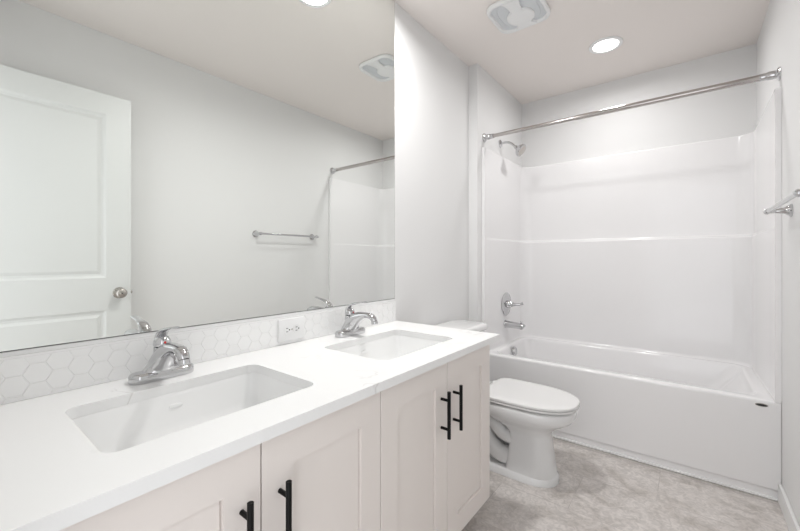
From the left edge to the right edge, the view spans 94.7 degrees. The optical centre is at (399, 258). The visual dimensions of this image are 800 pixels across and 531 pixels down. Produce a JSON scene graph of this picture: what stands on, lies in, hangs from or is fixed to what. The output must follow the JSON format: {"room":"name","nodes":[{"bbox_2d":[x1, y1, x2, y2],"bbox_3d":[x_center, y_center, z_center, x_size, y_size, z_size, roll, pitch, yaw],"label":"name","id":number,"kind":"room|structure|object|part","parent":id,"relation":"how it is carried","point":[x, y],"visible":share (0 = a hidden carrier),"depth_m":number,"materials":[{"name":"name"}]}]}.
{"room":"bathroom","nodes":[
{"label":"bathroom","id":0,"kind":"room"},
{"bbox_2d":[395,3,521,324],"bbox_3d":[0.004,-0.115,2.003,0.186,2.441,3.421,0,0,38],"label":"wall","id":1,"kind":"structure","parent":0,"point":[444,105],"depth_m":2.27,"materials":[{"name":"white paint"}]},
{"bbox_2d":[0,0,394,357],"bbox_3d":[-0.486,-0.557,1.326,0.009,1.551,1.486,0,0,38],"label":"mirror","id":2,"kind":"object","parent":1,"relation":"attached to","point":[188,165],"visible":1,"depth_m":1.12,"materials":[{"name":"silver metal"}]},
{"bbox_3d":[-0.486,0.214,1.325,0.009,0.010,1.485,0,0,38],"label":"rail","id":3,"kind":"part","parent":2,"relation":"part of","materials":[{"name":"black"}]},
{"bbox_2d":[0,301,395,404],"bbox_3d":[-0.485,0.271,1.324,0.012,0.103,1.488,0,0,38],"label":"backsplash","id":4,"kind":"structure","parent":1,"relation":"attached to","point":[31,375],"depth_m":1.00,"materials":[{"name":"white tile"}]},
{"bbox_3d":[-0.485,0.271,1.324,0.012,0.103,1.488,0,0,38],"label":"edge trim","id":5,"kind":"part","parent":4,"relation":"part of","materials":[{"name":"white tile"}]},
{"bbox_2d":[278,316,303,342],"bbox_3d":[-0.412,0.269,1.401,0.008,0.085,0.116,0,0,38],"label":"power outlet","id":6,"kind":"object","parent":4,"relation":"attached to","point":[289,329],"visible":1,"depth_m":1.40,"materials":[{"name":"white plastic"}]},
{"bbox_2d":[284,325,290,334],"bbox_3d":[-0.422,0.269,1.383,0.002,0.034,0.027,0,0,38],"label":"socket","id":7,"kind":"object","parent":6,"relation":"attached to","point":[287,328],"depth_m":1.38,"materials":[{"name":"grey plastic"}]},
{"bbox_2d":[294,324,299,332],"bbox_3d":[-0.397,0.269,1.416,0.002,0.034,0.027,0,0,38],"label":"socket","id":8,"kind":"object","parent":6,"relation":"attached to","point":[296,326],"depth_m":1.42,"materials":[{"name":"grey plastic"}]},
{"bbox_2d":[498,140,525,156],"bbox_3d":[0.845,-0.834,2.767,0.198,0.152,0.096,0,0,38],"label":"shower fixture","id":9,"kind":"object","parent":1,"relation":"attached to","point":[520,149],"visible":1,"depth_m":2.73,"materials":[{"name":"silver metal"}]},
{"bbox_3d":[0.822,-0.856,2.785,0.124,0.070,0.018,0,0,38],"label":"shower arm","id":10,"kind":"part","parent":9,"relation":"part of","materials":[{"name":"silver metal"}]},
{"bbox_2d":[482,66,780,141],"bbox_3d":[1.174,-0.853,2.154,1.470,0.062,0.062,0,0,38],"label":"shower curtain rod","id":11,"kind":"object","parent":1,"relation":"attached to","point":[776,74],"visible":1,"depth_m":1.98,"materials":[{"name":"grey metal"}]},
{"bbox_2d":[394,0,769,103],"bbox_3d":[0.631,-1.361,1.513,1.778,0.050,3.421,0,0,38],"label":"ceiling","id":12,"kind":"structure","parent":0,"point":[551,57],"depth_m":2.22,"materials":[{"name":"white paint"}]},
{"bbox_2d":[487,0,550,33],"bbox_3d":[0.640,-1.324,1.990,0.284,0.022,0.284,0,0,38],"label":"exhaust fan","id":13,"kind":"object","parent":12,"relation":"attached to","point":[509,16],"visible":1,"depth_m":1.99,"materials":[{"name":"white plastic"}]},
{"bbox_2d":[589,36,622,53],"bbox_3d":[1.286,-1.331,2.307,0.188,0.008,0.188,0,0,38],"label":"recessed light","id":14,"kind":"object","parent":12,"relation":"in","point":[606,44],"visible":1,"depth_m":2.30,"materials":[{"name":"white plastic"}]},
{"bbox_2d":[593,39,617,51],"bbox_3d":[1.286,-1.332,2.307,0.139,0.004,0.139,0,0,38],"label":"diffuser","id":15,"kind":"object","parent":14,"relation":"attached to","point":[604,45],"depth_m":2.30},
{"bbox_2d":[462,437,788,530],"bbox_3d":[0.631,1.130,1.513,1.778,0.050,3.421,0,0,38],"label":"floor","id":16,"kind":"structure","parent":0,"point":[596,490],"depth_m":1.66,"materials":[{"name":"tile"}]},
{"bbox_2d":[60,345,489,530],"bbox_3d":[-0.268,0.727,1.140,0.580,0.755,1.460,0,0,38],"label":"vanity cabinet","id":17,"kind":"object","parent":16,"relation":"on","point":[413,454],"visible":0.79,"depth_m":0.95,"materials":[{"name":"white wood"}]},
{"bbox_3d":[-0.388,0.683,0.591,0.018,0.648,0.350,0,0,38],"label":"door","id":18,"kind":"part","parent":17,"relation":"part of","materials":[{"name":"white wood"}]},
{"bbox_3d":[-0.283,0.525,0.681,0.037,0.157,0.012,0,0,38],"label":"bar handle","id":19,"kind":"part","parent":17,"relation":"part of","materials":[{"name":"black metal"}]},
{"bbox_2d":[0,321,499,530],"bbox_3d":[-0.262,0.335,1.156,0.570,0.025,1.498,0,0,38],"label":"countertop","id":20,"kind":"structure","parent":17,"relation":"on","point":[53,478],"depth_m":0.73,"materials":[{"name":"white stone"}]},
{"bbox_2d":[128,326,193,384],"bbox_3d":[-0.600,0.249,0.968,0.184,0.147,0.156,0,0,38],"label":"faucet","id":21,"kind":"object","parent":20,"relation":"on","point":[169,359],"visible":1,"depth_m":0.97,"materials":[{"name":"silver metal"}]},
{"bbox_3d":[-0.647,0.310,1.005,0.054,0.024,0.156,0,0,38],"label":"plate","id":22,"kind":"part","parent":21,"relation":"part of","materials":[{"name":"silver metal"}]},
{"bbox_3d":[-0.599,0.263,0.968,0.174,0.086,0.112,0,0,38],"label":"spout","id":23,"kind":"part","parent":21,"relation":"part of","materials":[{"name":"silver metal"}]},
{"bbox_3d":[-0.623,0.206,0.987,0.110,0.061,0.043,0,0,38],"label":"lever handle","id":24,"kind":"part","parent":21,"relation":"part of","materials":[{"name":"silver metal"}]},
{"bbox_2d":[72,373,302,452],"bbox_3d":[-0.466,0.414,0.868,0.346,0.132,0.485,0,0,38],"label":"undermount sink","id":25,"kind":"object","parent":20,"relation":"in","point":[124,427],"visible":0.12,"depth_m":0.95,"materials":[{"name":"white ceramic"}]},
{"bbox_2d":[335,301,377,337],"bbox_3d":[-0.163,0.249,1.526,0.184,0.147,0.156,0,0,38],"label":"faucet","id":26,"kind":"object","parent":20,"relation":"on","point":[351,327],"visible":1,"depth_m":1.53,"materials":[{"name":"silver metal"}]},
{"bbox_3d":[-0.210,0.310,1.563,0.054,0.024,0.156,0,0,38],"label":"plate","id":27,"kind":"part","parent":26,"relation":"part of","materials":[{"name":"silver metal"}]},
{"bbox_3d":[-0.186,0.206,1.545,0.110,0.061,0.043,0,0,38],"label":"lever handle","id":28,"kind":"part","parent":26,"relation":"part of","materials":[{"name":"silver metal"}]},
{"bbox_3d":[-0.163,0.263,1.526,0.174,0.086,0.112,0,0,38],"label":"spout","id":29,"kind":"part","parent":26,"relation":"part of","materials":[{"name":"silver metal"}]},
{"bbox_2d":[336,335,441,360],"bbox_3d":[-0.030,0.414,1.419,0.348,0.132,0.482,0,0,38],"label":"undermount sink","id":30,"kind":"object","parent":20,"relation":"in","point":[395,346],"visible":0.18,"depth_m":1.60,"materials":[{"name":"white ceramic"}]},
{"bbox_3d":[-0.232,0.525,0.745,0.037,0.157,0.012,0,0,38],"label":"bar handle","id":31,"kind":"part","parent":17,"relation":"part of","materials":[{"name":"black metal"}]},
{"bbox_3d":[-0.170,0.683,0.871,0.018,0.648,0.353,0,0,38],"label":"door","id":32,"kind":"part","parent":17,"relation":"part of","materials":[{"name":"white wood"}]},
{"bbox_3d":[0.049,0.683,1.150,0.018,0.648,0.350,0,0,38],"label":"door","id":33,"kind":"part","parent":17,"relation":"part of","materials":[{"name":"white wood"}]},
{"bbox_3d":[0.154,0.525,1.240,0.037,0.157,0.012,0,0,38],"label":"bar handle","id":34,"kind":"part","parent":17,"relation":"part of","materials":[{"name":"black metal"}]},
{"bbox_3d":[0.205,0.525,1.304,0.037,0.157,0.012,0,0,38],"label":"bar handle","id":35,"kind":"part","parent":17,"relation":"part of","materials":[{"name":"black metal"}]},
{"bbox_3d":[0.265,0.683,1.426,0.018,0.648,0.345,0,0,38],"label":"door","id":36,"kind":"part","parent":17,"relation":"part of","materials":[{"name":"white wood"}]},
{"bbox_2d":[434,320,579,487],"bbox_3d":[0.541,0.748,1.995,0.783,0.713,0.412,0,0,38],"label":"toilet","id":37,"kind":"object","parent":16,"relation":"on","point":[524,416],"visible":0.56,"depth_m":1.82,"materials":[{"name":"white ceramic"}]},
{"bbox_3d":[0.328,0.410,2.162,0.240,0.036,0.412,0,0,38],"label":"tank lid","id":38,"kind":"part","parent":37,"relation":"part of","materials":[{"name":"white ceramic"}]},
{"bbox_3d":[0.672,0.717,1.893,0.450,0.014,0.346,0,0,38],"label":"seat","id":39,"kind":"part","parent":37,"relation":"part of","materials":[{"name":"white plastic"}]},
{"bbox_3d":[0.672,0.700,1.893,0.450,0.018,0.346,0,0,38],"label":"lid","id":40,"kind":"part","parent":37,"relation":"part of","materials":[{"name":"white plastic"}]},
{"bbox_2d":[490,337,781,498],"bbox_3d":[1.391,0.880,2.432,1.470,0.448,0.796,0,0,38],"label":"bathtub","id":41,"kind":"object","parent":16,"relation":"on","point":[709,419],"visible":0.7,"depth_m":2.01,"materials":[{"name":"white plastic"}]},
{"bbox_3d":[0.872,0.705,2.803,0.030,0.068,0.068,0,0,38],"label":"overflow plate","id":42,"kind":"part","parent":41,"relation":"part of","materials":[{"name":"silver metal"}]},
{"bbox_2d":[482,87,781,402],"bbox_3d":[1.392,-0.060,2.433,1.470,1.430,0.792,0,0,38],"label":"shower surround","id":43,"kind":"object","parent":41,"relation":"on","point":[674,250],"visible":0.98,"depth_m":2.59,"materials":[{"name":"white plastic"}]},
{"bbox_2d":[501,292,523,314],"bbox_3d":[0.870,0.350,2.805,0.130,0.178,0.178,0,0,38],"label":"shower valve","id":44,"kind":"object","parent":43,"relation":"attached to","point":[506,304],"visible":1,"depth_m":2.81,"materials":[{"name":"silver metal"}]},
{"bbox_3d":[0.876,0.350,2.803,0.118,0.058,0.063,0,0,38],"label":"lever handle","id":45,"kind":"part","parent":44,"relation":"part of","materials":[{"name":"silver metal"}]},
{"bbox_2d":[504,320,525,329],"bbox_3d":[0.872,0.502,2.790,0.153,0.064,0.062,0,0,38],"label":"tub spout","id":46,"kind":"object","parent":43,"relation":"attached to","point":[507,324],"visible":1,"depth_m":2.77,"materials":[{"name":"silver metal"}]},
{"bbox_2d":[553,435,777,500],"bbox_3d":[1.144,1.098,2.127,1.456,0.008,0.012,0,0,38],"label":"trim","id":47,"kind":"structure","parent":41,"relation":"attached to","point":[579,443],"depth_m":1.90,"materials":[{"name":"white ceramic"}]},
{"bbox_2d":[522,44,755,166],"bbox_3d":[1.674,-0.115,2.793,1.471,2.441,0.120,0,0,38],"label":"wall","id":48,"kind":"structure","parent":0,"point":[728,112],"depth_m":2.64,"materials":[{"name":"white paint"}]},
{"bbox_2d":[756,0,799,525],"bbox_3d":[1.283,-0.115,1.003,0.120,2.441,3.421,0,0,38],"label":"wall","id":49,"kind":"structure","parent":0,"point":[778,42],"depth_m":1.56,"materials":[{"name":"white paint"}]},
{"bbox_2d":[763,189,799,216],"bbox_3d":[1.395,-0.197,1.311,0.084,0.054,0.614,0,0,38],"label":"towel bar","id":50,"kind":"object","parent":49,"relation":"attached to","point":[788,210],"visible":1,"depth_m":1.46,"materials":[{"name":"silver metal"}]},
{"bbox_3d":[1.567,-0.197,1.532,0.084,0.054,0.054,0,0,38],"label":"bar post","id":51,"kind":"part","parent":50,"relation":"part of","materials":[{"name":"silver metal"}]},
{"bbox_3d":[1.222,-0.197,1.091,0.084,0.054,0.054,0,0,38],"label":"bar post","id":52,"kind":"part","parent":50,"relation":"part of","materials":[{"name":"silver metal"}]},
{"bbox_2d":[778,483,799,530],"bbox_3d":[0.989,1.061,0.734,0.013,0.088,2.374,0,0,38],"label":"baseboard","id":53,"kind":"structure","parent":49,"relation":"attached to","point":[791,521],"depth_m":1.53,"materials":[{"name":"white wood"}]}
]}

